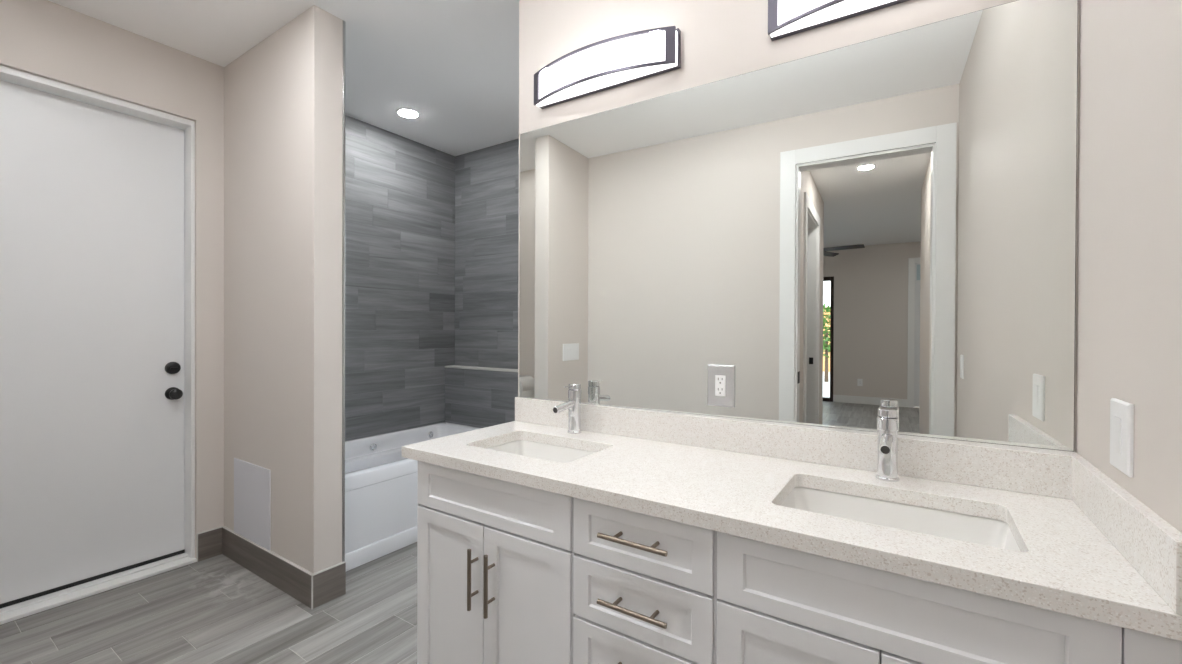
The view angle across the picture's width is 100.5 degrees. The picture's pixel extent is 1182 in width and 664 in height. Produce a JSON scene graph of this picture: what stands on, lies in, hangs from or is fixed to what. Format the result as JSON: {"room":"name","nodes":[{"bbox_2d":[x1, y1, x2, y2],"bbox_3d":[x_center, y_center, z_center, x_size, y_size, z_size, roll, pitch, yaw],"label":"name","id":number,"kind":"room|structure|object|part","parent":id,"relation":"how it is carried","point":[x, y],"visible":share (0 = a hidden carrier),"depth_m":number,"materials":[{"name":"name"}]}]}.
{"room":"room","nodes":[
{"label":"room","id":0,"kind":"room"},
{"bbox_2d":[0,542,416,663],"bbox_3d":[-1.577,1.284,-1.230,5.650,0.020,9.600,0,0,34],"label":"floor","id":1,"kind":"structure","parent":0,"point":[214,610],"depth_m":2.12,"materials":[{"name":"grey tile"}]},
{"bbox_2d":[345,422,480,570],"bbox_3d":[-1.283,1.002,3.289,0.806,0.495,1.431,0,0,34],"label":"bathtub","id":2,"kind":"object","parent":1,"relation":"on","point":[381,485],"visible":0.3,"depth_m":2.81,"materials":[{"name":"ceramic"}]},
{"bbox_3d":[-0.970,1.007,3.081,0.026,0.323,1.423,0,0,34],"label":"apron panel","id":3,"kind":"part","parent":2,"relation":"part of","materials":[{"name":"plastic"}]},
{"bbox_2d":[417,461,571,663],"bbox_3d":[-0.175,0.836,1.604,0.612,0.858,0.545,0,0,34],"label":"vanity cabinet","id":4,"kind":"object","parent":1,"relation":"on","point":[494,555],"visible":0.63,"depth_m":1.39,"materials":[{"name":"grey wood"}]},
{"bbox_3d":[-0.418,0.834,1.789,0.002,0.858,0.505,0,0,34],"label":"panel","id":5,"kind":"part","parent":4,"relation":"part of","materials":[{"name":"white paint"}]},
{"bbox_3d":[-0.429,0.859,1.503,0.296,0.600,0.020,0,0,34],"label":"door","id":6,"kind":"part","parent":4,"relation":"part of","materials":[{"name":"white paint"}]},
{"bbox_3d":[-0.339,0.705,1.409,0.012,0.172,0.038,0,0,34],"label":"handle","id":7,"kind":"part","parent":4,"relation":"part of","materials":[{"name":"silver metal"}]},
{"bbox_3d":[-0.284,0.705,1.373,0.012,0.172,0.038,0,0,34],"label":"handle","id":8,"kind":"part","parent":4,"relation":"part of","materials":[{"name":"silver metal"}]},
{"bbox_3d":[-0.176,0.861,1.335,0.307,0.600,0.020,0,0,34],"label":"door","id":9,"kind":"part","parent":4,"relation":"part of","materials":[{"name":"white paint"}]},
{"bbox_2d":[402,397,1181,640],"bbox_3d":[0.260,0.342,1.369,1.698,0.133,0.600,0,0,34],"label":"countertop","id":10,"kind":"structure","parent":4,"relation":"on","point":[1089,548],"depth_m":1.13,"materials":[{"name":"stone"}]},
{"bbox_2d":[487,440,595,462],"bbox_3d":[-0.170,0.482,1.619,0.453,0.153,0.308,0,0,34],"label":"undermount sink","id":11,"kind":"object","parent":10,"relation":"in","point":[549,452],"visible":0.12,"depth_m":1.77,"materials":[{"name":"ceramic"}]},
{"bbox_2d":[553,383,581,433],"bbox_3d":[-0.086,0.280,1.772,0.053,0.179,0.143,0,0,34],"label":"faucet","id":12,"kind":"object","parent":10,"relation":"on","point":[573,404],"visible":1,"depth_m":1.79,"materials":[{"name":"silver metal"}]},
{"bbox_3d":[-0.096,0.266,1.756,0.026,0.038,0.106,0,0,34],"label":"spout","id":13,"kind":"part","parent":12,"relation":"part of","materials":[{"name":"silver metal"}]},
{"bbox_2d":[875,408,899,481],"bbox_3d":[0.735,0.286,1.221,0.053,0.179,0.143,0,0,34],"label":"faucet","id":14,"kind":"object","parent":10,"relation":"on","point":[887,418],"visible":1,"depth_m":1.24,"materials":[{"name":"silver metal"}]},
{"bbox_3d":[0.725,0.272,1.206,0.026,0.038,0.106,0,0,34],"label":"spout","id":15,"kind":"part","parent":14,"relation":"part of","materials":[{"name":"silver metal"}]},
{"bbox_2d":[780,487,1019,551],"bbox_3d":[0.648,0.488,1.074,0.466,0.153,0.316,0,0,34],"label":"undermount sink","id":16,"kind":"object","parent":10,"relation":"in","point":[952,525],"visible":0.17,"depth_m":1.17,"materials":[{"name":"ceramic"}]},
{"bbox_2d":[571,497,717,663],"bbox_3d":[0.234,0.839,1.332,0.378,0.858,0.545,0,0,34],"label":"vanity cabinet","id":17,"kind":"object","parent":1,"relation":"on","point":[644,587],"visible":0.58,"depth_m":1.13,"materials":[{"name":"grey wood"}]},
{"bbox_3d":[0.098,0.634,1.122,0.175,0.012,0.045,0,0,34],"label":"handle","id":18,"kind":"part","parent":17,"relation":"part of","materials":[{"name":"silver metal"}]},
{"bbox_3d":[0.099,0.478,1.121,0.175,0.012,0.045,0,0,34],"label":"handle","id":19,"kind":"part","parent":17,"relation":"part of","materials":[{"name":"silver metal"}]},
{"bbox_3d":[0.110,0.791,1.145,0.361,0.147,0.020,0,0,34],"label":"drawer","id":20,"kind":"part","parent":17,"relation":"part of","materials":[{"name":"white paint"}]},
{"bbox_3d":[0.111,0.637,1.144,0.361,0.147,0.020,0,0,34],"label":"drawer","id":21,"kind":"part","parent":17,"relation":"part of","materials":[{"name":"white paint"}]},
{"bbox_3d":[0.111,0.485,1.143,0.361,0.141,0.020,0,0,34],"label":"drawer","id":22,"kind":"part","parent":17,"relation":"part of","materials":[{"name":"white paint"}]},
{"bbox_2d":[717,532,1181,663],"bbox_3d":[0.664,0.842,1.046,0.662,0.858,0.545,0,0,34],"label":"vanity cabinet","id":23,"kind":"object","parent":1,"relation":"on","point":[776,604],"visible":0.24,"depth_m":0.88,"materials":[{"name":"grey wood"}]},
{"bbox_3d":[0.391,0.866,0.959,0.295,0.598,0.020,0,0,34],"label":"door","id":24,"kind":"part","parent":23,"relation":"part of","materials":[{"name":"white paint"}]},
{"bbox_3d":[0.639,0.867,0.794,0.296,0.598,0.020,0,0,34],"label":"door","id":25,"kind":"part","parent":23,"relation":"part of","materials":[{"name":"white paint"}]},
{"bbox_2d":[0,0,454,557],"bbox_3d":[-2.164,-0.121,2.787,0.160,2.743,3.488,0,0,34],"label":"wall","id":26,"kind":"structure","parent":0,"point":[400,190],"depth_m":3.43,"materials":[{"name":"grey tile"}]},
{"bbox_2d":[0,65,196,624],"bbox_3d":[-2.470,0.052,2.316,0.168,2.400,0.954,0,0,34],"label":"door","id":27,"kind":"structure","parent":26,"relation":"in","point":[97,191],"depth_m":2.41,"materials":[{"name":"white paint"}]},
{"bbox_3d":[-2.250,0.335,2.658,0.068,0.068,0.068,0,0,34],"label":"knob","id":28,"kind":"part","parent":27,"relation":"part of","materials":[{"name":"black metal"}]},
{"bbox_2d":[198,528,221,561],"bbox_3d":[-2.112,1.176,2.724,0.012,0.150,0.111,0,0,34],"label":"baseboard","id":29,"kind":"structure","parent":26,"relation":"attached to","point":[210,542],"depth_m":2.72,"materials":[{"name":"brown tile"}]},
{"bbox_2d":[445,368,517,427],"bbox_3d":[-0.846,0.531,3.871,0.887,0.478,0.020,0,0,34],"label":"tub ledge","id":30,"kind":"object","parent":26,"relation":"attached to","point":[474,398],"visible":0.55,"depth_m":3.88,"materials":[{"name":"grey tile"}]},
{"bbox_2d":[445,365,517,371],"bbox_3d":[-0.824,0.292,3.902,0.887,0.013,0.107,0,0,34],"label":"trim ledge","id":31,"kind":"object","parent":30,"relation":"attached to","point":[451,366],"visible":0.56,"depth_m":3.88,"materials":[{"name":"grey stone"}]},
{"bbox_2d":[222,5,342,607],"bbox_3d":[-1.630,-0.118,2.555,0.986,2.743,0.147,0,0,34],"label":"wall","id":32,"kind":"structure","parent":0,"point":[283,97],"depth_m":2.37,"materials":[{"name":"grey paint"}]},
{"bbox_2d":[234,458,270,550],"bbox_3d":[-1.784,0.894,2.583,0.418,0.406,0.006,0,0,34],"label":"access panel","id":33,"kind":"object","parent":32,"relation":"attached to","point":[252,482],"visible":1,"depth_m":2.57,"materials":[{"name":"white"}]},
{"bbox_2d":[196,526,345,608],"bbox_3d":[-1.663,1.177,2.517,1.014,0.154,0.160,0,0,27],"label":"trim","id":34,"kind":"structure","parent":32,"relation":"attached to","point":[224,527],"depth_m":2.40,"materials":[{"name":"grey metal"}]},
{"bbox_2d":[313,563,345,608],"bbox_3d":[-1.224,1.182,2.296,0.012,0.150,0.155,0,0,34],"label":"baseboard","id":35,"kind":"structure","parent":32,"relation":"attached to","point":[328,585],"depth_m":2.29,"materials":[{"name":"brown tile"}]},
{"bbox_2d":[342,20,344,561],"bbox_3d":[-1.185,-0.190,2.355,0.008,2.592,0.012,0,0,34],"label":"trim","id":36,"kind":"structure","parent":32,"relation":"attached to","point":[343,232],"depth_m":2.35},
{"bbox_2d":[48,0,518,155],"bbox_3d":[-1.559,-1.520,-1.189,5.900,0.100,9.800,0,0,34],"label":"ceiling","id":37,"kind":"structure","parent":0,"point":[455,63],"depth_m":2.55,"materials":[{"name":"white paint"}]},
{"bbox_2d":[396,108,419,117],"bbox_3d":[-1.246,-1.487,3.348,0.152,0.010,0.152,0,0,34],"label":"recessed light","id":38,"kind":"object","parent":37,"relation":"in","point":[404,112],"visible":1,"depth_m":3.33,"materials":[{"name":"white paint"}]},
{"bbox_2d":[342,229,342,404],"bbox_3d":[-1.590,-0.193,2.623,0.976,2.592,0.010,0,0,34],"label":"wall","id":39,"kind":"structure","parent":0,"point":[342,229],"depth_m":2.35,"materials":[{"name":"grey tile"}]},
{"bbox_2d":[455,138,518,368],"bbox_3d":[-0.787,-0.122,3.954,0.888,2.743,0.020,0,0,34],"label":"wall","id":40,"kind":"structure","parent":0,"point":[486,179],"depth_m":3.97,"materials":[{"name":"grey tile"}]},
{"bbox_2d":[518,0,1079,451],"bbox_3d":[0.822,-0.106,2.166,1.747,2.743,1.442,0,0,34],"label":"wall","id":41,"kind":"structure","parent":0,"point":[721,39],"depth_m":1.65,"materials":[{"name":"grey paint"}]},
{"bbox_2d":[534,26,680,108],"bbox_3d":[0.024,-0.956,1.774,0.592,0.130,0.111,0,0,32],"label":"vanity light","id":42,"kind":"object","parent":41,"relation":"attached to","point":[620,60],"visible":1,"depth_m":1.71,"materials":[{"name":"white glass"}]},
{"bbox_2d":[519,0,1077,451],"bbox_3d":[0.418,-0.270,1.592,1.680,1.088,0.006,0,0,32],"label":"wall mirror","id":43,"kind":"object","parent":41,"relation":"attached to","point":[857,230],"visible":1,"depth_m":1.41,"materials":[{"name":"clear glass"}]},
{"bbox_2d":[707,364,734,407],"bbox_3d":[0.418,0.173,1.583,0.088,0.134,0.010,0,0,32],"label":"power outlet","id":44,"kind":"object","parent":43,"relation":"attached to","point":[721,378],"visible":1,"depth_m":1.58,"materials":[{"name":"white plastic"}]},
{"bbox_2d":[715,375,725,395],"bbox_3d":[0.416,0.173,1.580,0.034,0.067,0.003,0,0,32],"label":"receptacle","id":45,"kind":"object","parent":44,"relation":"attached to","point":[720,380],"depth_m":1.58,"materials":[{"name":"white plastic"}]},
{"bbox_2d":[515,397,1082,499],"bbox_3d":[0.409,0.324,1.592,1.698,0.098,0.064,0,0,34],"label":"backsplash","id":46,"kind":"structure","parent":41,"relation":"attached to","point":[1038,471],"depth_m":1.38,"materials":[{"name":"stone"}]},
{"bbox_2d":[768,0,909,40],"bbox_3d":[0.776,-0.951,1.304,0.592,0.130,0.111,0,0,32],"label":"vanity light","id":47,"kind":"object","parent":41,"relation":"attached to","point":[786,18],"visible":1,"depth_m":1.40,"materials":[{"name":"white glass"}]},
{"bbox_3d":[0.764,-0.945,1.285,0.592,0.120,0.066,0,0,32],"label":"frame","id":48,"kind":"part","parent":47,"relation":"part of","materials":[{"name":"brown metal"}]},
{"bbox_2d":[1076,0,1181,532],"bbox_3d":[0.669,-0.097,0.308,0.150,2.743,2.245,0,0,34],"label":"wall","id":49,"kind":"structure","parent":0,"point":[1129,330],"depth_m":0.85,"materials":[{"name":"grey paint"}]},
{"bbox_2d":[1110,398,1133,477],"bbox_3d":[0.956,0.187,0.888,0.009,0.126,0.098,0,0,34],"label":"light switch","id":50,"kind":"object","parent":49,"relation":"attached to","point":[1121,412],"visible":1,"depth_m":0.87,"materials":[{"name":"white plastic"}]}
]}

